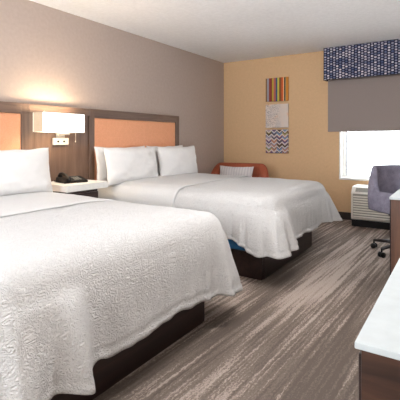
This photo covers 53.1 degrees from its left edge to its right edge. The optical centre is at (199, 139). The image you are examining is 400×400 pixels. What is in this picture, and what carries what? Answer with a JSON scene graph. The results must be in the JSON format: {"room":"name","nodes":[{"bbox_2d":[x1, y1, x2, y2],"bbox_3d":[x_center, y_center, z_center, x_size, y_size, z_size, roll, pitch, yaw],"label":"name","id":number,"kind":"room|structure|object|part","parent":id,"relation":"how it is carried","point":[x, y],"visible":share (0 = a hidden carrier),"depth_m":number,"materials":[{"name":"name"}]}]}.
{"room":"hotel room","nodes":[
{"label":"hotel room","id":0,"kind":"room"},
{"bbox_2d":[0,0,223,173],"bbox_3d":[-1.602,-0.090,3.954,0.120,2.480,7.650,0,0,33],"label":"wall","id":1,"kind":"structure","parent":0,"point":[49,56],"depth_m":4.62,"materials":[{"name":"beige paint"}]},
{"bbox_2d":[0,101,28,149],"bbox_3d":[-2.085,0.395,3.048,0.066,1.470,1.685,0,0,33],"label":"headboard","id":2,"kind":"object","parent":1,"relation":"attached to","point":[14,117],"visible":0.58,"depth_m":3.62,"materials":[{"name":"orange fabric"}]},
{"bbox_3d":[-2.087,0.278,3.052,0.058,1.045,1.530,0,0,33],"label":"upholstered panel","id":3,"kind":"part","parent":2,"relation":"part of","materials":[{"name":"orange fabric"}]},
{"bbox_3d":[-2.084,-0.292,3.050,0.066,0.095,1.530,0,0,33],"label":"rail","id":4,"kind":"part","parent":2,"relation":"part of","materials":[{"name":"brown wood"}]},
{"bbox_3d":[-1.644,0.395,3.721,0.065,1.470,0.075,0,0,33],"label":"post","id":5,"kind":"part","parent":2,"relation":"part of","materials":[{"name":"brown wood"}]},
{"bbox_2d":[29,104,88,181],"bbox_3d":[-1.424,0.397,4.055,0.064,1.467,0.720,0,0,33],"label":"wall panel","id":6,"kind":"object","parent":1,"relation":"attached to","point":[71,159],"visible":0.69,"depth_m":4.07,"materials":[{"name":"brown wood"}]},
{"bbox_2d":[33,112,84,144],"bbox_3d":[-1.384,-0.102,3.879,0.225,0.305,0.475,0,0,33],"label":"wall lamp","id":7,"kind":"object","parent":6,"relation":"attached to","point":[67,123],"visible":1,"depth_m":3.80,"materials":[{"name":"white fabric"}]},
{"bbox_3d":[-1.482,-0.165,3.662,0.142,0.180,0.004,0,0,33],"label":"panel","id":8,"kind":"part","parent":7,"relation":"part of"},
{"bbox_3d":[-1.344,-0.070,3.944,0.221,0.100,0.162,0,0,33],"label":"arm","id":9,"kind":"part","parent":7,"relation":"part of","materials":[{"name":"silver metal"}]},
{"bbox_3d":[-1.353,-0.165,3.859,0.150,0.180,0.475,0,0,33],"label":"lamp shade","id":10,"kind":"part","parent":7,"relation":"part of","materials":[{"name":"white fabric"}]},
{"bbox_3d":[-1.424,-0.298,4.055,0.064,0.077,0.720,0,0,33],"label":"rail","id":11,"kind":"part","parent":6,"relation":"part of","materials":[{"name":"brown wood"}]},
{"bbox_2d":[88,109,178,179],"bbox_3d":[-0.774,0.395,5.043,0.066,1.470,1.640,0,0,33],"label":"headboard","id":12,"kind":"object","parent":1,"relation":"attached to","point":[106,128],"visible":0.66,"depth_m":4.83,"materials":[{"name":"orange fabric"}]},
{"bbox_3d":[-1.206,0.395,4.387,0.065,1.470,0.070,0,0,33],"label":"post","id":13,"kind":"part","parent":12,"relation":"part of","materials":[{"name":"brown wood"}]},
{"bbox_3d":[-0.777,-0.292,5.039,0.066,0.095,1.490,0,0,33],"label":"rail","id":14,"kind":"part","parent":12,"relation":"part of","materials":[{"name":"brown wood"}]},
{"bbox_3d":[-0.346,0.395,5.695,0.065,1.470,0.080,0,0,33],"label":"post","id":15,"kind":"part","parent":12,"relation":"part of","materials":[{"name":"brown wood"}]},
{"bbox_2d":[30,0,399,62],"bbox_3d":[0.032,-1.380,2.881,4.030,0.100,7.650,0,0,33],"label":"ceiling","id":16,"kind":"structure","parent":0,"point":[224,31],"depth_m":4.53,"materials":[{"name":"white paint"}]},
{"bbox_2d":[93,219,389,399],"bbox_3d":[0.032,1.200,2.881,4.030,0.100,7.650,0,0,33],"label":"floor","id":17,"kind":"structure","parent":0,"point":[291,333],"depth_m":2.34,"materials":[{"name":"carpet"}]},
{"bbox_2d":[51,180,107,197],"bbox_3d":[-1.230,0.778,3.883,0.444,0.741,0.490,0,0,33],"label":"nightstand","id":18,"kind":"object","parent":17,"relation":"on","point":[89,188],"visible":0.22,"depth_m":3.74,"materials":[{"name":"white paint"}]},
{"bbox_2d":[54,172,87,183],"bbox_3d":[-1.249,0.358,3.866,0.262,0.098,0.241,0,0,-43],"label":"telephone","id":19,"kind":"object","parent":18,"relation":"on","point":[67,179],"visible":1,"depth_m":3.82,"materials":[{"name":"black plastic"}]},
{"bbox_3d":[-1.092,0.642,3.732,0.016,0.295,0.360,0,0,33],"label":"drawer","id":20,"kind":"part","parent":18,"relation":"part of","materials":[{"name":"brown wood"}]},
{"bbox_2d":[51,301,204,399],"bbox_3d":[-1.147,0.827,2.515,2.040,0.644,1.525,0,0,33],"label":"bed","id":21,"kind":"object","parent":17,"relation":"on","point":[108,372],"visible":0.09,"depth_m":2.03,"materials":[{"name":"brown wood"}]},
{"bbox_2d":[0,192,117,216],"bbox_3d":[-1.506,0.623,2.750,1.141,0.395,1.723,0,0,33],"label":"sheet","id":22,"kind":"object","parent":21,"relation":"on","point":[15,204],"visible":0.45,"depth_m":2.82,"materials":[{"name":"white fabric"}]},
{"bbox_2d":[0,148,52,195],"bbox_3d":[-1.536,0.266,3.217,0.215,0.397,0.792,0,0,30],"label":"pillow","id":23,"kind":"object","parent":22,"relation":"on","point":[21,171],"visible":0.96,"depth_m":3.24,"materials":[{"name":"white fabric"}]},
{"bbox_2d":[0,200,242,399],"bbox_3d":[-0.699,0.705,2.231,1.382,0.533,1.856,0,0,33],"label":"coverlet","id":24,"kind":"object","parent":21,"relation":"on","point":[82,284],"visible":0.96,"depth_m":1.73,"materials":[{"name":"white fabric"}]},
{"bbox_2d":[211,162,268,177],"bbox_3d":[0.503,0.756,5.982,1.087,0.792,0.872,0,0,25],"label":"armchair","id":25,"kind":"object","parent":17,"relation":"on","point":[259,170],"visible":0.15,"depth_m":6.15,"materials":[{"name":"orange fabric"}]},
{"bbox_2d":[220,166,253,176],"bbox_3d":[0.535,0.596,6.060,0.562,0.400,0.172,0,0,26],"label":"throw cushion","id":26,"kind":"object","parent":25,"relation":"on","point":[224,170],"visible":0.37,"depth_m":6.03,"materials":[{"name":"fabric"}]},
{"bbox_2d":[228,231,311,279],"bbox_3d":[0.106,0.827,4.423,2.040,0.644,1.490,0,0,33],"label":"bed","id":27,"kind":"object","parent":17,"relation":"on","point":[247,265],"visible":0.15,"depth_m":3.38,"materials":[{"name":"brown wood"}]},
{"bbox_2d":[97,173,247,206],"bbox_3d":[-0.252,0.624,4.658,1.139,0.393,1.687,0,0,33],"label":"sheet","id":28,"kind":"object","parent":27,"relation":"on","point":[161,190],"visible":0.44,"depth_m":4.04,"materials":[{"name":"white fabric"}]},
{"bbox_2d":[94,146,144,180],"bbox_3d":[-0.891,0.271,4.593,0.150,0.400,0.821,0,0,31],"label":"pillow","id":29,"kind":"object","parent":28,"relation":"on","point":[99,151],"visible":0.21,"depth_m":4.29,"materials":[{"name":"white fabric"}]},
{"bbox_2d":[103,147,158,185],"bbox_3d":[-0.743,0.276,4.448,0.198,0.397,0.832,0,0,36],"label":"pillow","id":30,"kind":"object","parent":28,"relation":"on","point":[123,165],"visible":0.95,"depth_m":4.30,"materials":[{"name":"white fabric"}]},
{"bbox_2d":[146,145,182,174],"bbox_3d":[-0.441,0.271,5.279,0.180,0.400,0.779,0,0,40],"label":"pillow","id":31,"kind":"object","parent":28,"relation":"on","point":[157,161],"visible":0.09,"depth_m":5.05,"materials":[{"name":"white fabric"}]},
{"bbox_2d":[156,146,197,175],"bbox_3d":[-0.276,0.276,5.159,0.216,0.397,0.822,0,0,38],"label":"pillow","id":32,"kind":"object","parent":28,"relation":"on","point":[172,160],"visible":0.9,"depth_m":5.01,"materials":[{"name":"white fabric"}]},
{"bbox_2d":[174,177,342,258],"bbox_3d":[0.557,0.674,4.123,1.405,0.474,1.866,0,0,33],"label":"coverlet","id":33,"kind":"object","parent":27,"relation":"on","point":[266,217],"visible":0.9,"depth_m":3.44,"materials":[{"name":"white fabric"}]},
{"bbox_2d":[351,184,389,229],"bbox_3d":[2.575,0.887,5.223,1.070,0.524,0.416,0,0,33],"label":"air conditioner","id":34,"kind":"object","parent":17,"relation":"on","point":[361,215],"visible":0.62,"depth_m":5.26,"materials":[{"name":"white plastic"}]},
{"bbox_2d":[355,188,367,191],"bbox_3d":[2.492,0.666,5.096,0.970,0.010,0.068,0,44,33],"label":"grille","id":35,"kind":"object","parent":34,"relation":"attached to","point":[356,189],"depth_m":5.32,"materials":[{"name":"beige plastic"}]},
{"bbox_2d":[355,258,399,399],"bbox_3d":[0.936,0.769,1.282,0.515,0.759,1.550,0,0,33],"label":"dresser","id":36,"kind":"object","parent":17,"relation":"on","point":[378,340],"visible":1,"depth_m":0.77,"materials":[{"name":"white stone"}]},
{"bbox_3d":[0.521,0.520,1.099,0.008,0.200,0.750,0,0,33],"label":"drawer","id":37,"kind":"part","parent":36,"relation":"part of","materials":[{"name":"brown wood"}]},
{"bbox_2d":[368,165,399,257],"bbox_3d":[2.052,0.707,4.028,0.648,0.884,0.634,0,0,-19],"label":"desk chair","id":38,"kind":"object","parent":17,"relation":"on","point":[384,180],"visible":0.85,"depth_m":4.14,"materials":[{"name":"purple fabric"}]},
{"bbox_3d":[1.944,1.046,4.152,0.044,0.066,0.284,0,0,-43],"label":"leg","id":39,"kind":"part","parent":38,"relation":"part of","materials":[{"name":"metal"}]},
{"bbox_2d":[389,189,399,274],"bbox_3d":[1.932,0.773,3.026,0.766,0.751,1.060,0,0,33],"label":"desk","id":40,"kind":"object","parent":17,"relation":"on","point":[395,198],"visible":0.63,"depth_m":2.78,"materials":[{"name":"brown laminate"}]},
{"bbox_3d":[1.655,0.782,2.603,0.744,0.733,0.040,0,0,33],"label":"panel","id":41,"kind":"part","parent":40,"relation":"part of","materials":[{"name":"brown wood"}]},
{"bbox_2d":[224,51,368,212],"bbox_3d":[2.063,-0.090,5.973,3.790,2.480,0.250,0,0,33],"label":"wall","id":42,"kind":"structure","parent":0,"point":[312,148],"depth_m":6.23,"materials":[{"name":"paint"}]},
{"bbox_2d":[266,104,288,127],"bbox_3d":[1.225,-0.382,6.355,0.380,0.372,0.030,0,0,33],"label":"print","id":43,"kind":"object","parent":42,"relation":"attached to","point":[277,115],"visible":1,"depth_m":6.33},
{"bbox_2d":[266,77,288,101],"bbox_3d":[1.225,-0.802,6.355,0.380,0.372,0.030,0,0,33],"label":"print","id":44,"kind":"object","parent":42,"relation":"attached to","point":[277,89],"visible":1,"depth_m":6.33},
{"bbox_2d":[266,129,288,152],"bbox_3d":[1.225,0.021,6.355,0.380,0.372,0.030,0,0,33],"label":"print","id":45,"kind":"object","parent":42,"relation":"attached to","point":[277,141],"visible":1,"depth_m":6.33},
{"bbox_2d":[339,212,351,219],"bbox_3d":[1.996,1.097,5.860,3.778,0.105,0.012,0,0,33],"label":"baseboard","id":46,"kind":"structure","parent":42,"relation":"attached to","point":[344,215],"depth_m":5.78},
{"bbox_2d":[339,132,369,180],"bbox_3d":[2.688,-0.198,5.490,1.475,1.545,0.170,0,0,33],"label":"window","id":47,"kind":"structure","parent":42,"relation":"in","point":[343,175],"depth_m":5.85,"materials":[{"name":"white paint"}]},
{"bbox_2d":[324,39,399,80],"bbox_3d":[2.602,-1.095,5.359,1.841,0.466,0.183,0,0,33],"label":"window valance","id":48,"kind":"object","parent":42,"relation":"attached to","point":[380,58],"visible":0.99,"depth_m":5.50,"materials":[{"name":"blue fabric"}]},
{"bbox_2d":[328,74,399,131],"bbox_3d":[2.611,-0.699,5.373,1.785,1.158,0.056,0,0,33],"label":"roller shade","id":49,"kind":"object","parent":42,"relation":"attached to","point":[364,103],"visible":0.6,"depth_m":5.58,"materials":[{"name":"grey fabric"}]}
]}

